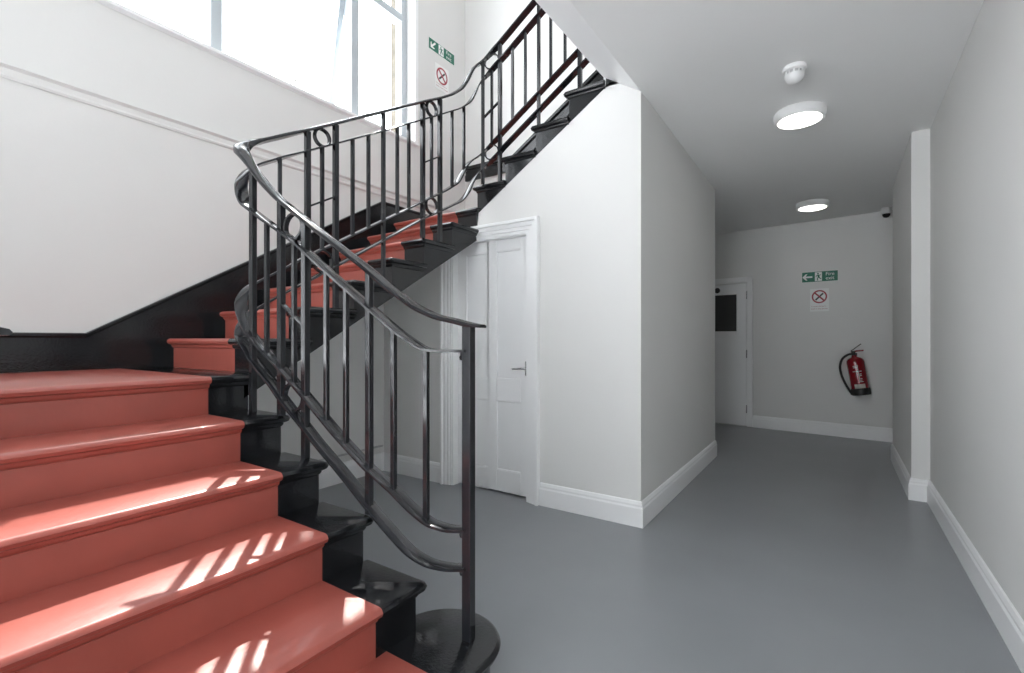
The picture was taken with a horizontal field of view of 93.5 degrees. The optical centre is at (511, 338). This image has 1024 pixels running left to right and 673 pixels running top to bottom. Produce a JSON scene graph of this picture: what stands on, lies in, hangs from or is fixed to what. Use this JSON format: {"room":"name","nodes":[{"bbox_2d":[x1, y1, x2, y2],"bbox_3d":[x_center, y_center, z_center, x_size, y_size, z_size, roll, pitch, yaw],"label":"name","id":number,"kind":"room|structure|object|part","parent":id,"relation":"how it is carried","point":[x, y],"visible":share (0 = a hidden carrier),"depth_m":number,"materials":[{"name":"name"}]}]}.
{"room":"stairwell hallway","nodes":[
{"label":"stairwell hallway","id":0,"kind":"room"},
{"bbox_2d":[0,0,464,465],"bbox_3d":[-2.619,-1.769,2.631,0.281,5.978,7.296,0,0,34],"label":"wall","id":1,"kind":"structure","parent":0,"point":[106,216],"depth_m":2.97,"materials":[{"name":"paint"}]},
{"bbox_2d":[0,60,453,213],"bbox_3d":[-1.762,-1.361,3.628,0.027,0.078,4.441,0,0,34],"label":"trim","id":2,"kind":"structure","parent":1,"relation":"attached to","point":[8,71],"depth_m":2.96,"materials":[{"name":"paint"}]},
{"bbox_2d":[93,0,418,147],"bbox_3d":[-2.137,-3.004,3.435,0.433,2.166,3.678,0,0,34],"label":"window","id":3,"kind":"structure","parent":1,"relation":"in","point":[348,10],"depth_m":4.34,"materials":[{"name":"grey metal"}]},
{"bbox_3d":[-0.959,-3.019,4.834,0.012,2.135,0.043,0,0,34],"label":"architrave","id":4,"kind":"part","parent":3,"relation":"part of","materials":[{"name":"white"}]},
{"bbox_2d":[319,445,382,460],"bbox_3d":[-1.673,0.988,3.767,0.017,0.016,1.696,0,0,34],"label":"trim","id":5,"kind":"structure","parent":1,"relation":"attached to","point":[344,454],"depth_m":4.13,"materials":[{"name":"grey"}]},
{"bbox_2d":[319,452,383,488],"bbox_3d":[-2.808,1.137,2.082,0.020,0.166,5.807,0,0,34],"label":"baseboard","id":6,"kind":"structure","parent":1,"relation":"attached to","point":[328,477],"depth_m":4.14,"materials":[{"name":"white"}]},
{"bbox_2d":[428,36,453,65],"bbox_3d":[-0.750,-3.070,5.149,0.007,0.119,0.404,0,0,34],"label":"exit sign","id":7,"kind":"object","parent":1,"relation":"attached to","point":[433,45],"visible":1,"depth_m":5.13,"materials":[{"name":"green plastic"}]},
{"bbox_2d":[435,62,448,93],"bbox_3d":[-0.749,-2.780,5.151,0.008,0.263,0.212,0,0,34],"label":"no smoking sign","id":8,"kind":"object","parent":1,"relation":"attached to","point":[441,74],"visible":1,"depth_m":5.14,"materials":[{"name":"white plastic"}]},
{"bbox_2d":[391,0,395,131],"bbox_3d":[-1.913,-2.928,3.943,0.181,3.660,4.819,0,0,34],"label":"wall","id":9,"kind":"structure","parent":0,"point":[393,2],"depth_m":4.93,"materials":[{"name":"paint"}]},
{"bbox_2d":[384,82,647,500],"bbox_3d":[-0.141,-0.320,3.868,2.448,3.081,0.134,0,0,34],"label":"wall","id":10,"kind":"structure","parent":0,"point":[587,188],"depth_m":3.35,"materials":[{"name":"paint"}]},
{"bbox_2d":[440,216,539,505],"bbox_3d":[-0.164,0.159,3.858,0.955,2.122,0.176,0,0,34],"label":"door","id":11,"kind":"structure","parent":10,"relation":"in","point":[493,282],"depth_m":3.84,"materials":[{"name":"white wood"}]},
{"bbox_3d":[-0.154,0.171,3.873,0.562,1.750,0.015,0,0,34],"label":"panel moulding","id":12,"kind":"part","parent":11,"relation":"part of","materials":[{"name":"white wood"}]},
{"bbox_2d":[384,452,642,528],"bbox_3d":[-0.176,1.137,3.798,2.468,0.166,0.020,0,0,34],"label":"baseboard","id":13,"kind":"structure","parent":10,"relation":"attached to","point":[620,510],"depth_m":3.37,"materials":[{"name":"white wood"}]},
{"bbox_2d":[535,0,639,90],"bbox_3d":[-0.908,-1.767,0.767,0.259,0.317,5.871,0,0,34],"label":"trim","id":14,"kind":"structure","parent":10,"relation":"attached to","point":[563,13],"depth_m":2.72,"materials":[{"name":"white paint"}]},
{"bbox_2d":[465,0,595,208],"bbox_3d":[0.533,-1.769,4.833,3.050,5.978,0.122,0,0,34],"label":"wall","id":15,"kind":"structure","parent":0,"point":[486,21],"depth_m":5.18,"materials":[{"name":"paint"}]},
{"bbox_2d":[465,70,603,181],"bbox_3d":[0.463,-2.401,4.783,2.379,1.249,0.046,0,0,34],"label":"trim","id":16,"kind":"structure","parent":15,"relation":"attached to","point":[529,144],"depth_m":4.96,"materials":[{"name":"black paint"}]},
{"bbox_2d":[319,423,1020,672],"bbox_3d":[1.264,1.293,2.752,6.344,0.146,11.834,0,0,34],"label":"floor","id":17,"kind":"structure","parent":0,"point":[788,551],"depth_m":2.51,"materials":[{"name":"grey plastic"}]},
{"bbox_2d":[0,78,611,672],"bbox_3d":[-0.620,-0.506,3.050,2.568,3.452,4.124,0,0,34],"label":"staircase","id":18,"kind":"structure","parent":17,"relation":"on","point":[151,521],"depth_m":1.68,"materials":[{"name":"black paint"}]},
{"bbox_2d":[0,326,11,335],"bbox_3d":[-1.767,0.074,1.349,2.491,1.943,0.083,0,0,34],"label":"balustrade","id":19,"kind":"object","parent":18,"relation":"on","point":[3,331],"visible":1,"depth_m":0.68,"materials":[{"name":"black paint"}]},
{"bbox_2d":[233,0,589,642],"bbox_3d":[-0.246,-0.954,2.743,1.470,3.998,1.938,0,0,34],"label":"balustrade","id":20,"kind":"object","parent":18,"relation":"on","point":[246,336],"visible":0.98,"depth_m":2.17,"materials":[{"name":"black metal"}]},
{"bbox_3d":[-1.224,-0.229,2.277,0.026,1.151,0.026,0,0,27],"label":"post","id":21,"kind":"part","parent":20,"relation":"part of","materials":[{"name":"black metal"}]},
{"bbox_3d":[-1.043,-0.138,2.179,0.028,0.968,0.028,0,0,28],"label":"post","id":22,"kind":"part","parent":20,"relation":"part of","materials":[{"name":"black metal"}]},
{"bbox_3d":[-0.901,0.003,2.103,0.028,1.036,0.028,0,0,28],"label":"post","id":23,"kind":"part","parent":20,"relation":"part of","materials":[{"name":"black metal"}]},
{"bbox_3d":[-1.112,-0.653,2.622,0.028,0.950,0.028,0,0,34],"label":"post","id":24,"kind":"part","parent":20,"relation":"part of","materials":[{"name":"black metal"}]},
{"bbox_3d":[-1.012,-0.704,2.766,0.028,1.052,0.028,0,0,34],"label":"post","id":25,"kind":"part","parent":20,"relation":"part of","materials":[{"name":"black metal"}]},
{"bbox_3d":[-0.568,0.214,1.919,0.024,0.965,0.024,0,0,30],"label":"post","id":26,"kind":"part","parent":20,"relation":"part of","materials":[{"name":"black metal"}]},
{"bbox_3d":[-0.816,-0.894,3.058,0.022,1.083,0.022,0,0,34],"label":"post","id":27,"kind":"part","parent":20,"relation":"part of","materials":[{"name":"black metal"}]},
{"bbox_3d":[-0.246,-1.496,2.743,1.472,2.915,1.939,0,0,34],"label":"handrail","id":28,"kind":"part","parent":20,"relation":"part of","materials":[{"name":"black metal"}]},
{"bbox_3d":[-0.269,-1.378,2.760,1.410,2.852,1.935,0,0,34],"label":"rail","id":29,"kind":"part","parent":20,"relation":"part of","materials":[{"name":"black metal"}]},
{"bbox_3d":[-0.621,-1.171,3.350,0.028,0.938,0.028,0,0,34],"label":"post","id":30,"kind":"part","parent":20,"relation":"part of","materials":[{"name":"black metal"}]},
{"bbox_3d":[-0.523,-1.220,3.496,0.028,1.037,0.028,0,0,34],"label":"post","id":31,"kind":"part","parent":20,"relation":"part of","materials":[{"name":"black metal"}]},
{"bbox_3d":[-0.151,0.500,1.676,0.034,1.091,0.034,0,0,29],"label":"newel post","id":32,"kind":"part","parent":20,"relation":"part of","materials":[{"name":"black metal"}]},
{"bbox_3d":[-0.231,-1.708,3.811,0.027,0.963,0.027,0,0,-10],"label":"post","id":33,"kind":"part","parent":20,"relation":"part of","materials":[{"name":"black metal"}]},
{"bbox_3d":[-0.094,-1.766,3.771,0.028,1.081,0.028,0,0,30],"label":"post","id":34,"kind":"part","parent":20,"relation":"part of","materials":[{"name":"black metal"}]},
{"bbox_3d":[0.198,-2.054,3.576,0.022,0.957,0.022,0,0,34],"label":"post","id":35,"kind":"part","parent":20,"relation":"part of","materials":[{"name":"black metal"}]},
{"bbox_3d":[0.477,-2.248,3.388,0.027,0.996,0.028,0,0,34],"label":"post","id":36,"kind":"part","parent":20,"relation":"part of","materials":[{"name":"black metal"}]},
{"bbox_2d":[648,101,714,494],"bbox_3d":[0.740,-0.200,4.664,1.875,2.840,2.172,0,0,34],"label":"wall","id":37,"kind":"structure","parent":0,"point":[681,200],"depth_m":3.87,"materials":[{"name":"paint"}]},
{"bbox_2d":[641,440,716,527],"bbox_3d":[1.483,1.137,4.071,0.020,0.166,2.325,0,0,34],"label":"baseboard","id":38,"kind":"structure","parent":37,"relation":"attached to","point":[666,492],"depth_m":3.73,"materials":[{"name":"white wood"}]},
{"bbox_2d":[569,0,983,233],"bbox_3d":[1.602,-1.710,2.598,5.612,0.431,11.712,0,0,34],"label":"ceiling","id":39,"kind":"structure","parent":0,"point":[882,70],"depth_m":3.00,"materials":[{"name":"white paint"}]},
{"bbox_2d":[782,61,806,84],"bbox_3d":[1.670,-1.558,2.847,0.127,0.098,0.127,0,0,34],"label":"smoke detector","id":40,"kind":"object","parent":39,"relation":"attached to","point":[794,73],"visible":1,"depth_m":2.81,"materials":[{"name":"white plastic"}]},
{"bbox_2d":[773,101,826,129],"bbox_3d":[2.016,-1.554,3.379,0.322,0.082,0.322,0,0,34],"label":"ceiling light","id":41,"kind":"object","parent":39,"relation":"attached to","point":[800,115],"visible":1,"depth_m":3.31,"materials":[{"name":"white plastic"}]},
{"bbox_2d":[778,112,821,128],"bbox_3d":[2.016,-1.523,3.379,0.286,0.018,0.286,0,0,34],"label":"diffuser","id":42,"kind":"object","parent":41,"relation":"attached to","point":[786,120],"depth_m":3.34,"materials":[{"name":"white plastic"}]},
{"bbox_2d":[796,199,828,211],"bbox_3d":[3.397,-1.504,5.449,0.322,0.082,0.322,0,0,34],"label":"ceiling light","id":43,"kind":"object","parent":39,"relation":"attached to","point":[810,205],"visible":1,"depth_m":5.36,"materials":[{"name":"white plastic"}]},
{"bbox_2d":[799,205,826,210],"bbox_3d":[3.397,-1.472,5.449,0.286,0.018,0.286,0,0,34],"label":"diffuser","id":44,"kind":"object","parent":43,"relation":"attached to","point":[801,207],"depth_m":5.41,"materials":[{"name":"white plastic"}]},
{"bbox_2d":[881,207,891,217],"bbox_3d":[4.365,-1.472,5.621,0.102,0.116,0.102,0,0,34],"label":"security camera","id":45,"kind":"object","parent":39,"relation":"attached to","point":[886,211],"visible":1,"depth_m":5.59,"materials":[{"name":"white plastic"}]},
{"bbox_2d":[715,210,892,427],"bbox_3d":[4.013,-0.244,6.180,5.659,2.928,0.121,0,0,40],"label":"wall","id":46,"kind":"structure","parent":0,"point":[798,352],"depth_m":6.16,"materials":[{"name":"paint"}]},
{"bbox_2d":[715,276,752,426],"bbox_3d":[2.951,0.174,6.966,0.977,2.091,0.076,0,0,40],"label":"door","id":47,"kind":"structure","parent":46,"relation":"in","point":[733,302],"depth_m":6.82,"materials":[{"name":"white painted wood"},{"name":"dark glass"}]},
{"bbox_3d":[2.958,-0.369,6.974,0.552,0.518,0.005,0,0,40],"label":"glazed panel","id":48,"kind":"part","parent":47,"relation":"part of","materials":[{"name":"black glass"}]},
{"bbox_2d":[810,288,828,311],"bbox_3d":[3.931,-0.499,6.165,0.205,0.290,0.008,0,0,40],"label":"no smoking sign","id":49,"kind":"object","parent":46,"relation":"attached to","point":[819,298],"visible":1,"depth_m":6.16,"materials":[{"name":"white plastic"}]},
{"bbox_2d":[802,270,837,282],"bbox_3d":[3.933,-0.799,6.163,0.396,0.134,0.007,0,0,40],"label":"exit sign","id":50,"kind":"object","parent":46,"relation":"attached to","point":[831,275],"visible":1,"depth_m":6.16,"materials":[{"name":"green plastic"}]},
{"bbox_2d":[753,415,892,442],"bbox_3d":[3.926,1.137,6.161,5.523,0.166,0.020,0,0,40],"label":"baseboard","id":51,"kind":"structure","parent":46,"relation":"attached to","point":[883,434],"depth_m":6.11,"materials":[{"name":"white"}]},
{"bbox_2d":[839,344,870,395],"bbox_3d":[4.158,0.370,5.846,0.322,0.632,0.203,0,0,34],"label":"fire extinguisher","id":52,"kind":"object","parent":46,"relation":"attached to","point":[857,373],"visible":1,"depth_m":5.77,"materials":[{"name":"red metal"}]},
{"bbox_2d":[851,387,870,395],"bbox_3d":[4.205,0.631,5.810,0.203,0.109,0.195,0,0,34],"label":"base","id":53,"kind":"object","parent":52,"relation":"on","point":[855,391],"depth_m":5.74,"materials":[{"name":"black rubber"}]},
{"bbox_2d":[893,0,1023,620],"bbox_3d":[2.219,-1.769,0.470,2.212,5.978,9.113,0,0,34],"label":"wall","id":54,"kind":"structure","parent":0,"point":[958,186],"depth_m":2.54,"materials":[{"name":"paint"}]},
{"bbox_2d":[890,444,1023,672],"bbox_3d":[1.389,1.137,1.138,0.128,0.166,8.930,0,0,34],"label":"baseboard","id":55,"kind":"structure","parent":54,"relation":"attached to","point":[1010,625],"depth_m":2.40,"materials":[{"name":"white"}]}
]}

